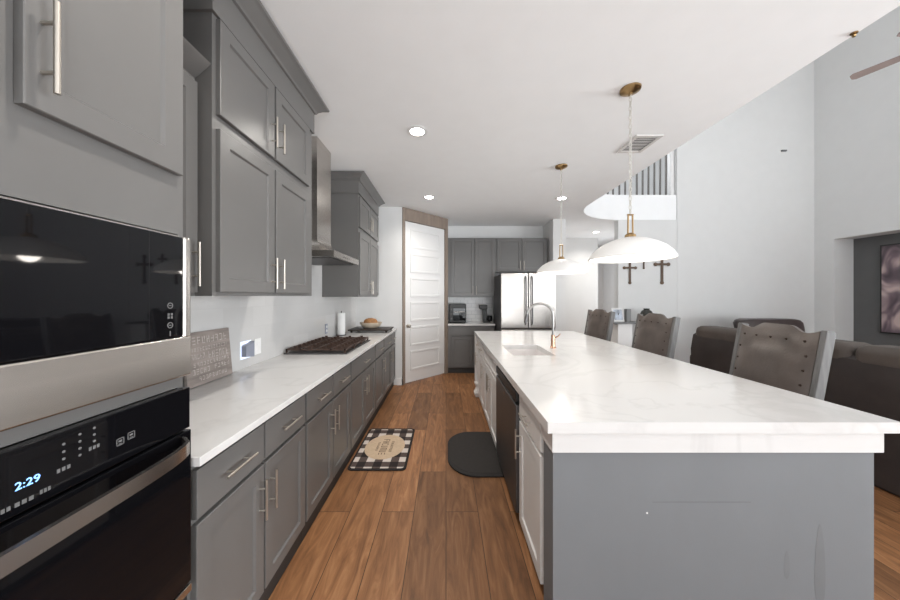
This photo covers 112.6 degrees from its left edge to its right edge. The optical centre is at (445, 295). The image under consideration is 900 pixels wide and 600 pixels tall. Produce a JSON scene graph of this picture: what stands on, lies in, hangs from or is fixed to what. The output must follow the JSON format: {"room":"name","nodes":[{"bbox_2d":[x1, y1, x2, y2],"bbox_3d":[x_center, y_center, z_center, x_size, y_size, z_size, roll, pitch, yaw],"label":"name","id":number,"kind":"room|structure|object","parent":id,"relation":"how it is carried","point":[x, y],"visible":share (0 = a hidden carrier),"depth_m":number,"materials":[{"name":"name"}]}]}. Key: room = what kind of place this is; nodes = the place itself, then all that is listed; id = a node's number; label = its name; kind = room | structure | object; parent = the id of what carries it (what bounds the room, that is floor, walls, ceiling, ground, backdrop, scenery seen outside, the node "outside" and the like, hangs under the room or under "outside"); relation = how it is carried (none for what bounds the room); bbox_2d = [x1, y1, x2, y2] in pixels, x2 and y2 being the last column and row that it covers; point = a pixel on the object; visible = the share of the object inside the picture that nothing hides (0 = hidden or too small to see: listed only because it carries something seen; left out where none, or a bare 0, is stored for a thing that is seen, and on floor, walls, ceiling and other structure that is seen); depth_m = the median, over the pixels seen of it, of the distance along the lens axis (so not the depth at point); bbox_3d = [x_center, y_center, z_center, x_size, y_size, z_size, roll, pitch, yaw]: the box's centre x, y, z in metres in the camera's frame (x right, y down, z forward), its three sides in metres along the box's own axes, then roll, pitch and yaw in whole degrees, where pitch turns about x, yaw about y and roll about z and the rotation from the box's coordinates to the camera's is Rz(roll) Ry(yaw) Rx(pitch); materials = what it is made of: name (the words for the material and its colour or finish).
{"room":"kitchen","nodes":[
{"label":"kitchen","id":0,"kind":"room"},
{"bbox_2d":[356,207,401,384],"bbox_3d":[-1.080,0.000,4.860,0.750,2.860,0.080,0,0,0],"label":"wall","id":1,"kind":"structure","parent":0,"point":[386,308],"depth_m":4.82,"materials":[{"name":"white paint"}]},
{"bbox_2d":[397,378,402,384],"bbox_3d":[-0.740,1.375,4.817,0.100,0.110,0.025,0,0,0],"label":"baseboard","id":2,"kind":"structure","parent":1,"relation":"attached to","point":[399,380],"depth_m":4.80,"materials":[{"name":"white paint"}]},
{"bbox_2d":[405,221,443,382],"bbox_3d":[-0.337,0.099,5.178,0.103,2.638,0.910,0,0,45],"label":"door","id":3,"kind":"structure","parent":1,"relation":"in","point":[424,245],"depth_m":5.15,"materials":[{"name":"white paint"}]},
{"bbox_2d":[402,207,447,384],"bbox_3d":[-0.352,0.001,5.207,0.072,2.858,1.040,0,0,45],"label":"trim","id":4,"kind":"structure","parent":1,"relation":"attached to","point":[409,215],"depth_m":5.19,"materials":[{"name":"beige wood"}]},
{"bbox_2d":[448,226,542,322],"bbox_3d":[0.950,0.000,6.225,2.100,2.860,0.150,0,0,0],"label":"wall","id":5,"kind":"structure","parent":0,"point":[453,231],"depth_m":6.15,"materials":[{"name":"white paint"}]},
{"bbox_2d":[448,297,491,320],"bbox_3d":[0.490,0.247,6.146,0.920,0.535,0.008,0,0,0],"label":"backsplash","id":6,"kind":"structure","parent":5,"relation":"attached to","point":[473,313],"depth_m":6.14,"materials":[{"name":"white tile"}]},
{"bbox_2d":[448,238,494,296],"bbox_3d":[0.495,-0.550,5.934,0.920,1.140,0.401,0,0,0],"label":"upper cabinet","id":7,"kind":"object","parent":5,"relation":"attached to","point":[471,261],"visible":0.96,"depth_m":5.78,"materials":[{"name":"grey paint"}]},
{"bbox_2d":[495,238,547,273],"bbox_3d":[1.458,-0.790,5.934,1.003,0.660,0.401,0,0,0],"label":"upper cabinet","id":8,"kind":"object","parent":5,"relation":"attached to","point":[512,255],"visible":0.94,"depth_m":5.78,"materials":[{"name":"grey paint"}]},
{"bbox_2d":[543,219,565,330],"bbox_3d":[2.107,0.000,6.485,0.235,2.860,1.830,0,0,0],"label":"wall","id":9,"kind":"structure","parent":0,"point":[551,230],"depth_m":5.57,"materials":[{"name":"white paint"}]},
{"bbox_2d":[260,0,899,245],"bbox_3d":[2.875,-1.665,3.000,9.050,0.470,11.600,0,0,0],"label":"ceiling","id":10,"kind":"structure","parent":0,"point":[505,93],"depth_m":1.99,"materials":[{"name":"white paint"}]},
{"bbox_2d":[407,125,426,136],"bbox_3d":[-0.250,-1.425,2.600,0.180,0.007,0.180,0,0,0],"label":"recessed light","id":11,"kind":"object","parent":10,"relation":"in","point":[415,131],"visible":1,"depth_m":2.60,"materials":[{"name":"white paint"}]},
{"bbox_2d":[423,195,434,198],"bbox_3d":[-0.245,-1.425,4.330,0.180,0.007,0.180,0,0,0],"label":"recessed light","id":12,"kind":"object","parent":10,"relation":"in","point":[425,196],"visible":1,"depth_m":4.33,"materials":[{"name":"white paint"}]},
{"bbox_2d":[555,196,567,199],"bbox_3d":[1.690,-1.425,4.380,0.180,0.007,0.180,0,0,0],"label":"recessed light","id":13,"kind":"object","parent":10,"relation":"in","point":[563,197],"visible":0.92,"depth_m":4.38,"materials":[{"name":"white paint"}]},
{"bbox_2d":[536,164,587,274],"bbox_3d":[1.268,-0.842,3.300,0.528,1.173,0.528,0,0,0],"label":"pendant lamp","id":14,"kind":"object","parent":10,"relation":"hanging from","point":[562,265],"visible":1,"depth_m":3.21,"materials":[{"name":"white glass"}]},
{"bbox_2d":[588,82,678,262],"bbox_3d":[1.272,-0.842,2.070,0.528,1.173,0.528,0,0,0],"label":"pendant lamp","id":15,"kind":"object","parent":10,"relation":"hanging from","point":[631,248],"visible":1,"depth_m":2.03,"materials":[{"name":"white glass"}]},
{"bbox_2d":[616,135,663,152],"bbox_3d":[1.810,-1.425,2.820,0.240,0.009,0.320,0,0,0],"label":"ceiling vent","id":16,"kind":"object","parent":10,"relation":"in","point":[640,143],"visible":0.94,"depth_m":2.81,"materials":[{"name":"white metal"}]},
{"bbox_2d":[607,150,673,194],"bbox_3d":[3.587,-2.415,5.694,1.477,1.030,0.132,0,0,0],"label":"railing","id":17,"kind":"object","parent":10,"relation":"on","point":[671,154],"visible":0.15,"depth_m":5.71,"materials":[{"name":"grey paint"}]},
{"bbox_2d":[849,31,858,37],"bbox_3d":[2.217,-1.417,1.630,0.030,0.023,0.030,0,0,0],"label":"ceiling hook","id":18,"kind":"object","parent":10,"relation":"attached to","point":[853,34],"visible":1,"depth_m":1.63,"materials":[{"name":"gold metal"}]},
{"bbox_2d":[268,373,899,599],"bbox_3d":[2.875,1.480,3.000,9.050,0.100,11.600,0,0,0],"label":"floor","id":19,"kind":"structure","parent":0,"point":[426,530],"depth_m":1.84,"materials":[{"name":"brown wood"}]},
{"bbox_2d":[0,0,182,447],"bbox_3d":[-1.112,0.005,0.571,0.676,2.850,0.751,0,0,0],"label":"tall cabinet","id":20,"kind":"object","parent":19,"relation":"on","point":[91,91],"visible":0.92,"depth_m":0.70,"materials":[{"name":"grey paint"}]},
{"bbox_2d":[0,196,190,431],"bbox_3d":[-1.075,0.031,0.575,0.550,0.430,0.740,0,0,0],"label":"microwave","id":21,"kind":"object","parent":20,"relation":"in","point":[93,310],"visible":1,"depth_m":0.66,"materials":[{"name":"black glass"}]},
{"bbox_2d":[0,387,191,599],"bbox_3d":[-1.039,0.605,0.575,0.622,0.640,0.740,0,0,0],"label":"wall oven","id":22,"kind":"object","parent":20,"relation":"in","point":[98,507],"visible":1,"depth_m":0.70,"materials":[{"name":"black glass"}]},
{"bbox_2d":[183,395,304,599],"bbox_3d":[-1.107,0.989,1.349,0.666,0.882,0.773,0,0,0],"label":"base cabinet","id":23,"kind":"object","parent":19,"relation":"on","point":[248,500],"visible":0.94,"depth_m":1.25,"materials":[{"name":"grey paint"}]},
{"bbox_2d":[186,328,396,466],"bbox_3d":[-1.115,0.530,2.888,0.661,0.031,3.861,0,0,0],"label":"countertop","id":24,"kind":"structure","parent":23,"relation":"on","point":[223,410],"depth_m":1.60,"materials":[{"name":"white stone"}]},
{"bbox_2d":[184,328,232,388],"bbox_3d":[-1.429,0.360,1.808,0.044,0.305,0.345,0,0,0],"label":"wooden sign","id":25,"kind":"object","parent":24,"relation":"on","point":[211,360],"visible":0.93,"depth_m":1.80,"materials":[{"name":"grey wood"}]},
{"bbox_2d":[284,336,369,353],"bbox_3d":[-1.150,0.481,3.050,0.560,0.066,0.820,0,0,0],"label":"cooktop","id":26,"kind":"object","parent":24,"relation":"in","point":[322,345],"visible":1,"depth_m":2.83,"materials":[{"name":"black metal"}]},
{"bbox_2d":[336,311,345,335],"bbox_3d":[-1.370,0.354,3.930,0.124,0.319,0.124,0,0,0],"label":"paper towel roll","id":27,"kind":"object","parent":24,"relation":"on","point":[341,316],"visible":1,"depth_m":3.89,"materials":[{"name":"white paper"}]},
{"bbox_2d":[348,327,393,332],"bbox_3d":[-1.085,0.491,4.390,0.570,0.046,0.420,0,0,0],"label":"serving board","id":28,"kind":"object","parent":24,"relation":"on","point":[385,329],"visible":0.98,"depth_m":4.19,"materials":[{"name":"brown wood"}]},
{"bbox_2d":[360,321,381,327],"bbox_3d":[-1.100,0.423,4.400,0.320,0.081,0.320,0,0,0],"label":"bowl","id":29,"kind":"object","parent":28,"relation":"on","point":[365,325],"visible":0.91,"depth_m":4.29,"materials":[{"name":"beige ceramic"}]},
{"bbox_2d":[363,318,377,322],"bbox_3d":[-1.105,0.385,4.400,0.212,0.120,0.172,0,0,0],"label":"bread loaf","id":30,"kind":"object","parent":29,"relation":"in","point":[368,320],"visible":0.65,"depth_m":4.34,"materials":[{"name":"food"}]},
{"bbox_2d":[301,363,350,542],"bbox_3d":[-1.107,0.989,2.146,0.666,0.882,0.818,0,0,0],"label":"base cabinet","id":31,"kind":"object","parent":19,"relation":"on","point":[327,424],"visible":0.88,"depth_m":2.02,"materials":[{"name":"grey paint"}]},
{"bbox_2d":[348,346,374,461],"bbox_3d":[-1.107,0.989,3.001,0.666,0.882,0.888,0,0,0],"label":"base cabinet","id":32,"kind":"object","parent":19,"relation":"on","point":[362,382],"visible":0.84,"depth_m":2.91,"materials":[{"name":"grey paint"}]},
{"bbox_2d":[373,340,385,419],"bbox_3d":[-1.107,0.989,3.681,0.666,0.882,0.468,0,0,0],"label":"base cabinet","id":33,"kind":"object","parent":19,"relation":"on","point":[379,348],"visible":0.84,"depth_m":3.67,"materials":[{"name":"grey paint"}]},
{"bbox_2d":[348,428,414,470],"bbox_3d":[-0.573,1.424,2.835,0.485,0.011,0.770,0,0,0],"label":"kitchen rug","id":34,"kind":"object","parent":19,"relation":"on","point":[381,449],"visible":1,"depth_m":2.75,"materials":[{"name":"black fabric"}]},
{"bbox_2d":[382,332,396,403],"bbox_3d":[-1.107,0.989,4.359,0.666,0.882,0.883,0,0,0],"label":"base cabinet","id":35,"kind":"object","parent":19,"relation":"on","point":[389,345],"visible":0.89,"depth_m":4.30,"materials":[{"name":"grey paint"}]},
{"bbox_2d":[448,326,494,372],"bbox_3d":[0.468,0.989,5.835,0.865,0.882,0.591,0,0,0],"label":"base cabinet","id":36,"kind":"object","parent":19,"relation":"on","point":[461,339],"visible":0.63,"depth_m":5.54,"materials":[{"name":"grey paint"}]},
{"bbox_2d":[448,321,494,325],"bbox_3d":[0.469,0.530,5.825,0.873,0.031,0.630,0,0,0],"label":"countertop","id":37,"kind":"structure","parent":36,"relation":"on","point":[467,323],"depth_m":5.62,"materials":[{"name":"white stone"}]},
{"bbox_2d":[449,304,465,322],"bbox_3d":[0.223,0.332,5.821,0.325,0.364,0.358,0,0,0],"label":"toaster oven","id":38,"kind":"object","parent":37,"relation":"on","point":[457,312],"visible":0.96,"depth_m":5.67,"materials":[{"name":"black metal"}]},
{"bbox_2d":[479,305,492,322],"bbox_3d":[0.780,0.342,5.862,0.240,0.344,0.235,0,0,0],"label":"coffee maker","id":39,"kind":"object","parent":37,"relation":"on","point":[485,319],"visible":1,"depth_m":5.78,"materials":[{"name":"black plastic"}]},
{"bbox_2d":[448,432,503,477],"bbox_3d":[0.245,1.422,2.745,0.460,0.014,0.770,0,0,0],"label":"floor mat","id":40,"kind":"object","parent":19,"relation":"on","point":[470,454],"visible":0.97,"depth_m":2.66,"materials":[{"name":"rubber"}]},
{"bbox_2d":[474,336,484,409],"bbox_3d":[0.693,0.996,3.935,0.586,0.868,0.850,0,0,0],"label":"base cabinet","id":41,"kind":"object","parent":19,"relation":"on","point":[479,349],"visible":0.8,"depth_m":3.98,"materials":[{"name":"white paint"}]},
{"bbox_2d":[474,331,899,432],"bbox_3d":[1.137,0.537,2.816,1.445,0.045,3.188,0,0,0],"label":"countertop","id":42,"kind":"structure","parent":41,"relation":"on","point":[585,383],"depth_m":1.57,"materials":[{"name":"white stone"}]},
{"bbox_2d":[506,349,546,355],"bbox_3d":[0.767,0.663,2.873,0.399,0.204,0.579,0,0,0],"label":"sink","id":43,"kind":"object","parent":42,"relation":"in","point":[515,352],"visible":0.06,"depth_m":3.15,"materials":[{"name":"white ceramic"}]},
{"bbox_2d":[524,302,559,347],"bbox_3d":[0.945,0.289,2.963,0.350,0.451,0.074,0,0,0],"label":"faucet","id":44,"kind":"object","parent":42,"relation":"on","point":[553,342],"visible":1,"depth_m":2.96,"materials":[{"name":"silver metal"}]},
{"bbox_2d":[484,348,497,446],"bbox_3d":[0.698,0.996,3.045,0.576,0.868,0.920,0,0,0],"label":"base cabinet","id":45,"kind":"object","parent":19,"relation":"on","point":[490,373],"visible":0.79,"depth_m":3.00,"materials":[{"name":"white paint"}]},
{"bbox_2d":[496,366,520,512],"bbox_3d":[0.704,0.998,2.210,0.552,0.865,0.730,0,0,0],"label":"dishwasher","id":46,"kind":"object","parent":19,"relation":"on","point":[507,397],"visible":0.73,"depth_m":2.06,"materials":[{"name":"black metal"}]},
{"bbox_2d":[493,273,555,330],"bbox_3d":[1.387,0.512,5.417,0.925,1.795,0.866,0,0,0],"label":"refrigerator","id":47,"kind":"object","parent":19,"relation":"on","point":[514,293],"visible":0.66,"depth_m":5.04,"materials":[{"name":"silver metal"}]},
{"bbox_2d":[515,395,543,583],"bbox_3d":[0.698,0.996,1.613,0.576,0.868,0.445,0,0,0],"label":"base cabinet","id":48,"kind":"object","parent":19,"relation":"on","point":[531,443],"visible":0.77,"depth_m":1.57,"materials":[{"name":"white paint"}]},
{"bbox_2d":[584,309,614,341],"bbox_3d":[1.828,0.804,4.024,0.577,1.252,0.539,0,0,-5],"label":"bar stool","id":49,"kind":"object","parent":19,"relation":"on","point":[599,323],"visible":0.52,"depth_m":3.93,"materials":[{"name":"grey wood"}]},
{"bbox_2d":[611,321,635,346],"bbox_3d":[3.440,0.945,5.375,1.020,0.970,0.350,0,0,0],"label":"console table","id":50,"kind":"object","parent":19,"relation":"on","point":[622,331],"visible":0.21,"depth_m":5.23,"materials":[{"name":"white paint"}]},
{"bbox_2d":[611,308,624,321],"bbox_3d":[3.090,0.339,5.404,0.200,0.242,0.101,0,0,0],"label":"photo frame","id":51,"kind":"object","parent":50,"relation":"on","point":[619,316],"visible":0.81,"depth_m":5.38,"materials":[{"name":"silver metal"}]},
{"bbox_2d":[613,310,622,319],"bbox_3d":[3.090,0.336,5.386,0.150,0.183,0.054,0,0,0],"label":"print","id":52,"kind":"object","parent":51,"relation":"attached to","point":[618,313],"depth_m":5.38},
{"bbox_2d":[624,309,630,321],"bbox_3d":[3.245,0.344,5.360,0.080,0.229,0.080,0,0,0],"label":"box","id":53,"kind":"object","parent":50,"relation":"on","point":[627,312],"visible":1,"depth_m":5.32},
{"bbox_2d":[640,308,652,315],"bbox_3d":[3.590,0.342,5.370,0.210,0.235,0.210,0,0,0],"label":"vase","id":54,"kind":"object","parent":50,"relation":"on","point":[645,311],"visible":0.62,"depth_m":5.32,"materials":[{"name":"grey ceramic"}]},
{"bbox_2d":[632,313,680,358],"bbox_3d":[1.898,0.804,3.062,0.577,1.252,0.539,0,0,-2],"label":"bar stool","id":55,"kind":"object","parent":19,"relation":"on","point":[655,333],"visible":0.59,"depth_m":2.96,"materials":[{"name":"grey wood"}]},
{"bbox_2d":[541,425,883,599],"bbox_3d":[1.123,0.995,1.310,1.369,0.870,0.149,0,0,0],"label":"kitchen island","id":56,"kind":"structure","parent":19,"relation":"on","point":[628,516],"depth_m":1.25,"materials":[{"name":"grey paint"}]},
{"bbox_2d":[733,318,804,331],"bbox_3d":[5.220,0.900,4.606,1.100,1.060,0.812,0,0,0],"label":"recliner","id":57,"kind":"object","parent":19,"relation":"on","point":[752,322],"visible":0.09,"depth_m":4.75,"materials":[{"name":"brown leather"}]},
{"bbox_2d":[729,322,835,400],"bbox_3d":[1.888,0.804,1.942,0.577,1.252,0.539,0,0,3],"label":"bar stool","id":58,"kind":"object","parent":19,"relation":"on","point":[782,356],"visible":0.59,"depth_m":1.82,"materials":[{"name":"grey leather"}]},
{"bbox_2d":[690,326,899,496],"bbox_3d":[3.655,0.905,2.760,0.930,1.050,2.680,0,0,0],"label":"sofa","id":59,"kind":"object","parent":19,"relation":"on","point":[865,377],"visible":0.43,"depth_m":2.31,"materials":[{"name":"brown fabric"}]},
{"bbox_2d":[696,326,736,341],"bbox_3d":[3.388,0.675,3.529,0.345,0.590,0.750,0,0,0],"label":"cushion","id":60,"kind":"object","parent":59,"relation":"on","point":[703,333],"depth_m":3.60,"materials":[{"name":"brown fabric"}]},
{"bbox_2d":[832,339,870,357],"bbox_3d":[3.388,0.675,2.772,0.345,0.590,0.750,0,0,0],"label":"cushion","id":61,"kind":"object","parent":59,"relation":"on","point":[842,348],"depth_m":2.44,"materials":[{"name":"brown fabric"}]},
{"bbox_2d":[856,345,899,368],"bbox_3d":[3.388,0.675,2.015,0.345,0.590,0.750,0,0,0],"label":"cushion","id":62,"kind":"object","parent":59,"relation":"on","point":[867,356],"depth_m":2.25,"materials":[{"name":"brown fabric"}]},
{"bbox_2d":[566,238,613,333],"bbox_3d":[4.808,0.000,8.005,4.567,2.860,2.872,0,0,-44],"label":"wall","id":63,"kind":"structure","parent":0,"point":[592,290],"depth_m":7.40,"materials":[{"name":"white paint"}]},
{"bbox_2d":[606,154,667,194],"bbox_3d":[2.900,-3.335,8.050,9.000,2.870,0.100,0,0,0],"label":"wall","id":64,"kind":"structure","parent":0,"point":[662,158],"depth_m":8.00,"materials":[{"name":"white paint"}]},
{"bbox_2d":[614,61,813,362],"bbox_3d":[5.315,-1.670,5.690,4.170,6.200,0.140,0,0,0],"label":"wall","id":65,"kind":"structure","parent":0,"point":[745,205],"depth_m":5.62,"materials":[{"name":"grey paint"}]},
{"bbox_2d":[623,263,636,283],"bbox_3d":[3.440,-0.447,5.608,0.268,0.456,0.022,0,0,0],"label":"wall cross","id":66,"kind":"object","parent":65,"relation":"attached to","point":[624,267],"visible":0.78,"depth_m":5.60,"materials":[{"name":"brown wood"}]},
{"bbox_2d":[654,260,669,283],"bbox_3d":[4.040,-0.495,5.608,0.311,0.559,0.022,0,0,0],"label":"wall cross","id":67,"kind":"object","parent":65,"relation":"attached to","point":[655,263],"visible":0.75,"depth_m":5.60,"materials":[{"name":"brown wood"}]},
{"bbox_2d":[814,6,899,340],"bbox_3d":[7.070,-1.670,1.510,0.340,6.200,8.220,0,0,0],"label":"wall","id":68,"kind":"structure","parent":0,"point":[857,121],"depth_m":5.16,"materials":[{"name":"grey paint"}]},
{"bbox_2d":[854,233,899,345],"bbox_3d":[7.320,0.130,3.825,0.160,2.600,3.250,0,0,0],"label":"wall niche","id":69,"kind":"object","parent":68,"relation":"in","point":[867,249],"depth_m":5.13,"materials":[{"name":"grey paint"}]},
{"bbox_2d":[880,243,899,333],"bbox_3d":[7.213,-0.115,4.360,0.051,1.450,1.220,0,0,0],"label":"print","id":70,"kind":"object","parent":69,"relation":"attached to","point":[889,253],"visible":1,"depth_m":4.85,"materials":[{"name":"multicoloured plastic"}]},
{"bbox_3d":[-1.528,0.000,1.850,0.145,2.860,8.900,0,0,0],"label":"wall","id":71,"kind":"structure","parent":0,"visible":0},
{"bbox_2d":[183,37,210,295],"bbox_3d":[-1.216,-0.487,1.106,0.458,0.975,0.308,0,0,0],"label":"upper cabinet","id":72,"kind":"object","parent":71,"relation":"attached to","point":[195,63],"visible":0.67,"depth_m":1.22,"materials":[{"name":"grey paint"}]},
{"bbox_2d":[183,0,328,295],"bbox_3d":[-1.167,-0.708,1.731,0.555,1.415,1.128,0,0,0],"label":"upper cabinet","id":73,"kind":"object","parent":71,"relation":"attached to","point":[257,106],"visible":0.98,"depth_m":1.49,"materials":[{"name":"grey paint"}]},
{"bbox_2d":[183,265,355,386],"bbox_3d":[-1.451,0.022,2.890,0.008,0.985,3.860,0,0,0],"label":"backsplash","id":74,"kind":"structure","parent":71,"relation":"attached to","point":[281,323],"depth_m":2.49,"materials":[{"name":"tile"}]},
{"bbox_2d":[240,340,253,359],"bbox_3d":[-1.427,0.388,2.166,0.040,0.125,0.112,0,0,0],"label":"night light","id":75,"kind":"object","parent":74,"relation":"attached to","point":[246,347],"visible":1,"depth_m":2.14,"materials":[{"name":"grey plastic"}]},
{"bbox_2d":[254,338,260,354],"bbox_3d":[-1.442,0.385,2.300,0.009,0.120,0.076,0,0,0],"label":"wall outlet","id":76,"kind":"object","parent":74,"relation":"attached to","point":[257,342],"visible":1,"depth_m":2.29,"materials":[{"name":"white plastic"}]},
{"bbox_2d":[325,323,327,333],"bbox_3d":[-1.442,0.395,3.620,0.009,0.120,0.076,0,0,0],"label":"wall outlet","id":77,"kind":"object","parent":74,"relation":"attached to","point":[326,325],"visible":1,"depth_m":3.62,"materials":[{"name":"grey plastic"}]},
{"bbox_2d":[312,136,358,264],"bbox_3d":[-1.196,-0.878,2.905,0.498,1.100,0.730,0,0,0],"label":"range hood","id":78,"kind":"object","parent":71,"relation":"attached to","point":[323,253],"visible":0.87,"depth_m":2.75,"materials":[{"name":"silver metal"}]},
{"bbox_2d":[322,171,384,296],"bbox_3d":[-1.188,-0.705,4.000,0.513,1.430,1.190,0,0,0],"label":"upper cabinet","id":79,"kind":"object","parent":71,"relation":"attached to","point":[355,202],"visible":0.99,"depth_m":3.50,"materials":[{"name":"grey paint"}]},
{"bbox_3d":[2.875,-4.820,3.000,9.050,0.100,11.600,0,0,0],"label":"ceiling","id":80,"kind":"structure","parent":0,"visible":0},
{"bbox_2d":[850,32,899,79],"bbox_3d":[5.389,-3.719,3.178,1.277,2.098,1.288,0,0,0],"label":"ceiling fan","id":81,"kind":"object","parent":80,"relation":"hanging from","point":[892,61],"visible":1,"depth_m":3.63,"materials":[{"name":"brown wood"}]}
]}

